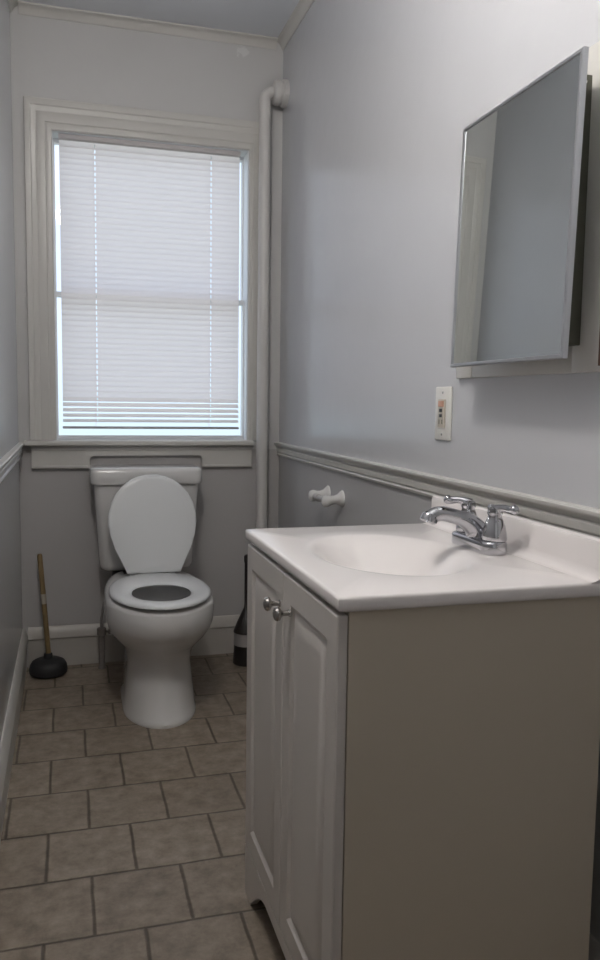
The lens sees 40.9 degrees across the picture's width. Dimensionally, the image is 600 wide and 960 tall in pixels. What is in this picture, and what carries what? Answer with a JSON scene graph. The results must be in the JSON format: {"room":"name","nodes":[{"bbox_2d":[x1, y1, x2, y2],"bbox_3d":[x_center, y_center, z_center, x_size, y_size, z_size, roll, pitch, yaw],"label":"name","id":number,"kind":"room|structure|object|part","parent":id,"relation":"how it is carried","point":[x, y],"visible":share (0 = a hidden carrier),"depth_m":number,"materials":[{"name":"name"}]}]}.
{"room":"bathroom","nodes":[
{"label":"bathroom","id":0,"kind":"room"},
{"bbox_2d":[0,0,22,740],"bbox_3d":[-0.593,-0.310,1.153,0.120,2.549,4.332,-1,6,-16],"label":"wall","id":1,"kind":"structure","parent":0,"point":[11,620],"depth_m":2.64,"materials":[{"name":"paint"}]},
{"bbox_2d":[0,442,23,482],"bbox_3d":[-0.530,0.080,1.210,0.021,0.057,4.092,-1,6,-16],"label":"trim","id":2,"kind":"structure","parent":1,"relation":"attached to","point":[7,462],"depth_m":2.50,"materials":[{"name":"paint"}]},
{"bbox_2d":[8,0,17,12],"bbox_3d":[-0.503,-1.562,1.051,0.032,0.034,4.092,-1,6,-16],"label":"trim","id":3,"kind":"structure","parent":1,"relation":"attached to","point":[12,3],"depth_m":2.97,"materials":[{"name":"paint"}]},
{"bbox_2d":[0,628,27,841],"bbox_3d":[-0.542,0.876,1.288,0.020,0.164,4.092,-1,6,-16],"label":"baseboard","id":4,"kind":"structure","parent":1,"relation":"attached to","point":[9,733],"depth_m":2.41,"materials":[{"name":"paint"}]},
{"bbox_2d":[0,653,285,959],"bbox_3d":[-0.046,1.000,1.444,1.296,0.100,4.332,-1,6,-16],"label":"floor","id":5,"kind":"structure","parent":0,"point":[122,839],"depth_m":2.04,"materials":[{"name":"tile"}]},
{"bbox_2d":[29,554,67,678],"bbox_3d":[-0.989,0.528,3.152,0.146,0.481,0.146,-1,6,-16],"label":"plunger","id":6,"kind":"object","parent":5,"relation":"on","point":[48,666],"visible":1,"depth_m":3.14,"materials":[{"name":"black rubber"}]},
{"bbox_3d":[-1.003,0.485,3.151,0.050,0.395,0.020,2,6,11],"label":"wooden handle","id":7,"kind":"part","parent":6,"relation":"part of","materials":[{"name":"brown wood"}]},
{"bbox_2d":[29,652,67,678],"bbox_3d":[-0.992,0.724,3.171,0.146,0.086,0.146,-1,6,-16],"label":"cup","id":8,"kind":"object","parent":6,"relation":"on","point":[48,666],"depth_m":3.13,"materials":[{"name":"black rubber"}]},
{"bbox_2d":[97,602,110,668],"bbox_3d":[-0.770,0.576,3.240,0.095,0.374,0.036,1,6,-2],"label":"supply valve","id":9,"kind":"object","parent":5,"relation":"on","point":[101,631],"visible":0.68,"depth_m":3.24,"materials":[{"name":"metal"}]},
{"bbox_2d":[89,464,213,728],"bbox_3d":[-0.533,0.384,2.929,0.426,0.823,0.821,-1,6,-16],"label":"toilet","id":10,"kind":"object","parent":5,"relation":"on","point":[157,610],"visible":1,"depth_m":2.93,"materials":[{"name":"white ceramic"}]},
{"bbox_3d":[-0.612,-0.023,3.185,0.426,0.064,0.208,-1,6,-16],"label":"tank lid","id":11,"kind":"part","parent":10,"relation":"part of","materials":[{"name":"white ceramic"}]},
{"bbox_3d":[-0.616,0.178,3.208,0.402,0.340,0.184,-1,6,-16],"label":"tank","id":12,"kind":"part","parent":10,"relation":"part of","materials":[{"name":"white ceramic"}]},
{"bbox_3d":[-0.556,0.164,3.040,0.331,0.360,0.096,-1,6,-16],"label":"lid","id":13,"kind":"part","parent":10,"relation":"part of","materials":[{"name":"white plastic"}]},
{"bbox_3d":[-0.518,0.591,2.910,0.369,0.416,0.724,-1,6,-16],"label":"bowl","id":14,"kind":"part","parent":10,"relation":"part of","materials":[{"name":"white ceramic"}]},
{"bbox_3d":[-0.484,0.379,2.780,0.344,0.014,0.510,-1,6,-16],"label":"seat","id":15,"kind":"part","parent":10,"relation":"part of","materials":[{"name":"white plastic"}]},
{"bbox_2d":[233,554,247,666],"bbox_3d":[-0.222,0.534,3.327,0.110,0.456,0.110,-1,6,-16],"label":"toilet brush","id":16,"kind":"object","parent":5,"relation":"on","point":[240,630],"visible":0.59,"depth_m":3.30,"materials":[{"name":"black plastic"}]},
{"bbox_2d":[256,79,289,528],"bbox_3d":[-0.132,-0.433,3.353,0.128,2.378,0.105,-1,6,-16],"label":"riser pipe","id":17,"kind":"object","parent":5,"relation":"on","point":[278,93],"visible":0.78,"depth_m":3.29,"materials":[{"name":"metal"}]},
{"bbox_2d":[245,543,599,959],"bbox_3d":[0.167,0.548,1.524,0.480,0.790,0.598,-1,6,-16],"label":"vanity cabinet","id":18,"kind":"object","parent":5,"relation":"on","point":[421,783],"visible":0.98,"depth_m":1.24,"materials":[{"name":"laminate"}]},
{"bbox_3d":[-0.068,0.482,1.607,0.016,0.669,0.298,-1,6,-16],"label":"door","id":19,"kind":"part","parent":18,"relation":"part of","materials":[{"name":"white wood"}]},
{"bbox_3d":[-0.050,0.223,1.449,0.030,0.026,0.026,-1,6,-16],"label":"knob","id":20,"kind":"part","parent":18,"relation":"part of","materials":[{"name":"silver metal"}]},
{"bbox_3d":[-0.031,0.230,1.383,0.030,0.026,0.026,-1,6,-16],"label":"knob","id":21,"kind":"part","parent":18,"relation":"part of","materials":[{"name":"silver metal"}]},
{"bbox_3d":[0.015,0.512,1.320,0.016,0.669,0.298,-1,6,-16],"label":"door","id":22,"kind":"part","parent":18,"relation":"part of","materials":[{"name":"white wood"}]},
{"bbox_2d":[245,495,599,611],"bbox_3d":[0.188,0.151,1.490,0.456,0.166,0.620,-1,6,-16],"label":"sink","id":23,"kind":"object","parent":18,"relation":"in","point":[393,566],"visible":0.98,"depth_m":1.37,"materials":[{"name":"ceramic"}]},
{"bbox_2d":[420,495,519,555],"bbox_3d":[0.299,0.084,1.500,0.151,0.094,0.184,-1,6,-16],"label":"faucet","id":24,"kind":"object","parent":23,"relation":"on","point":[472,533],"visible":1,"depth_m":1.49,"materials":[{"name":"silver metal"}]},
{"bbox_3d":[0.300,0.086,1.512,0.137,0.077,0.058,-1,6,-16],"label":"spout","id":25,"kind":"part","parent":24,"relation":"part of","materials":[{"name":"silver metal"}]},
{"bbox_3d":[0.310,0.042,1.575,0.057,0.025,0.020,3,6,18],"label":"lever","id":26,"kind":"part","parent":24,"relation":"part of","materials":[{"name":"silver metal"}]},
{"bbox_3d":[0.339,0.117,1.526,0.054,0.024,0.157,-1,6,-16],"label":"plate","id":27,"kind":"part","parent":24,"relation":"part of","materials":[{"name":"silver metal"}]},
{"bbox_3d":[0.370,0.055,1.453,0.020,0.025,0.061,-3,7,-34],"label":"lever","id":28,"kind":"part","parent":24,"relation":"part of","materials":[{"name":"silver metal"}]},
{"bbox_3d":[0.270,0.576,1.253,0.432,0.790,0.014,-1,6,-16],"label":"panel","id":29,"kind":"part","parent":18,"relation":"part of","materials":[{"name":"laminate"}]},
{"bbox_2d":[10,6,282,666],"bbox_3d":[-0.609,-0.523,3.329,1.056,2.549,0.120,-1,6,-16],"label":"wall","id":30,"kind":"structure","parent":0,"point":[51,58],"depth_m":3.23,"materials":[{"name":"paint"}]},
{"bbox_2d":[28,615,239,666],"bbox_3d":[-0.606,0.670,3.378,1.015,0.164,0.020,-1,6,-16],"label":"baseboard","id":31,"kind":"structure","parent":30,"relation":"attached to","point":[77,644],"depth_m":3.30,"materials":[{"name":"paint"}]},
{"bbox_2d":[23,96,258,468],"bbox_3d":[-0.624,-0.757,3.273,0.960,1.410,0.172,-1,6,-16],"label":"window","id":32,"kind":"structure","parent":30,"relation":"in","point":[44,119],"depth_m":3.18,"materials":[{"name":"paint"}]},
{"bbox_3d":[-0.653,-0.155,3.316,0.911,0.021,0.152,-1,6,-16],"label":"sill","id":33,"kind":"part","parent":32,"relation":"part of","materials":[{"name":"paint"}]},
{"bbox_3d":[-0.613,-1.047,3.317,0.767,0.612,0.030,-1,6,-16],"label":"sash","id":34,"kind":"part","parent":32,"relation":"part of","materials":[{"name":"white paint"}]},
{"bbox_2d":[58,134,240,428],"bbox_3d":[-0.600,-0.778,3.272,0.718,1.139,0.029,-1,6,-16],"label":"window blind","id":35,"kind":"object","parent":32,"relation":"attached to","point":[153,205],"visible":1,"depth_m":3.26,"materials":[{"name":"plastic"}]},
{"bbox_3d":[-0.820,-0.758,3.210,0.001,1.086,0.029,-1,6,-16],"label":"ladder cord","id":36,"kind":"part","parent":35,"relation":"part of","materials":[{"name":"fabric"}]},
{"bbox_3d":[-0.607,-0.216,3.327,0.718,0.010,0.022,-1,6,-16],"label":"rail","id":37,"kind":"part","parent":35,"relation":"part of","materials":[{"name":"grey plastic"}]},
{"bbox_3d":[-0.377,-0.765,3.338,0.001,1.086,0.029,-1,6,-16],"label":"ladder cord","id":38,"kind":"part","parent":35,"relation":"part of","materials":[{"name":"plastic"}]},
{"bbox_3d":[-0.613,-0.464,3.345,0.767,0.588,0.030,-1,6,-16],"label":"sash","id":39,"kind":"part","parent":32,"relation":"part of","materials":[{"name":"white paint"}]},
{"bbox_2d":[18,1,277,49],"bbox_3d":[-0.571,-1.767,3.133,0.996,0.034,0.032,-1,6,-16],"label":"trim","id":40,"kind":"structure","parent":30,"relation":"attached to","point":[24,8],"depth_m":3.12,"materials":[{"name":"paint"}]},
{"bbox_2d":[18,0,298,37],"bbox_3d":[-0.010,-1.636,1.186,1.296,0.100,4.332,-1,6,-16],"label":"ceiling","id":41,"kind":"structure","parent":0,"point":[258,17],"depth_m":3.04,"materials":[{"name":"paint"}]},
{"bbox_2d":[278,0,599,942],"bbox_3d":[0.537,-0.326,1.477,0.120,2.549,4.332,-1,6,-16],"label":"wall","id":42,"kind":"structure","parent":0,"point":[383,95],"depth_m":2.19,"materials":[{"name":"paint"}]},
{"bbox_2d":[277,0,313,50],"bbox_3d":[0.481,-1.576,1.333,0.032,0.034,4.092,-1,6,-16],"label":"trim","id":43,"kind":"structure","parent":42,"relation":"attached to","point":[303,6],"depth_m":3.08,"materials":[{"name":"paint"}]},
{"bbox_2d":[308,485,344,506],"bbox_3d":[0.085,0.054,2.723,0.072,0.057,0.203,-1,6,-16],"label":"paper holder","id":44,"kind":"object","parent":42,"relation":"attached to","point":[324,496],"visible":1,"depth_m":2.65,"materials":[{"name":"white ceramic"}]},
{"bbox_3d":[0.064,0.047,2.795,0.072,0.057,0.053,-1,6,-16],"label":"post","id":45,"kind":"part","parent":44,"relation":"part of","materials":[{"name":"white ceramic"}]},
{"bbox_3d":[0.106,0.062,2.651,0.072,0.057,0.053,-1,6,-16],"label":"post","id":46,"kind":"part","parent":44,"relation":"part of","materials":[{"name":"white ceramic"}]},
{"bbox_2d":[274,442,599,537],"bbox_3d":[0.464,0.065,1.496,0.021,0.057,4.092,-1,6,-16],"label":"trim","id":47,"kind":"structure","parent":42,"relation":"attached to","point":[571,516],"depth_m":1.87,"materials":[{"name":"paint"}]},
{"bbox_2d":[435,386,452,440],"bbox_3d":[0.341,-0.159,1.928,0.012,0.128,0.082,-1,6,-16],"label":"wall outlet","id":48,"kind":"object","parent":42,"relation":"attached to","point":[444,395],"visible":1,"depth_m":1.92,"materials":[{"name":"white plastic"}]},
{"bbox_2d":[437,399,445,427],"bbox_3d":[0.339,-0.159,1.928,0.004,0.068,0.036,-1,6,-16],"label":"receptacle","id":49,"kind":"object","parent":48,"relation":"attached to","point":[441,403],"depth_m":1.92,"materials":[{"name":"grey plastic"}]},
{"bbox_2d":[424,495,599,582],"bbox_3d":[0.387,0.097,1.542,0.044,0.063,0.618,-1,6,-16],"label":"backsplash","id":50,"kind":"structure","parent":42,"relation":"attached to","point":[570,552],"depth_m":1.39,"materials":[{"name":"stone"}]},
{"bbox_2d":[450,41,599,378],"bbox_3d":[0.404,-0.479,1.562,0.085,0.547,0.522,-1,6,-16],"label":"upper cabinet","id":51,"kind":"object","parent":42,"relation":"attached to","point":[527,287],"visible":1,"depth_m":1.42,"materials":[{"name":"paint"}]},
{"bbox_2d":[588,933,599,959],"bbox_3d":[0.454,0.862,1.575,0.020,0.164,4.092,-1,6,-16],"label":"baseboard","id":52,"kind":"structure","parent":42,"relation":"attached to","point":[594,945],"depth_m":1.39,"materials":[{"name":"paint"}]}
]}

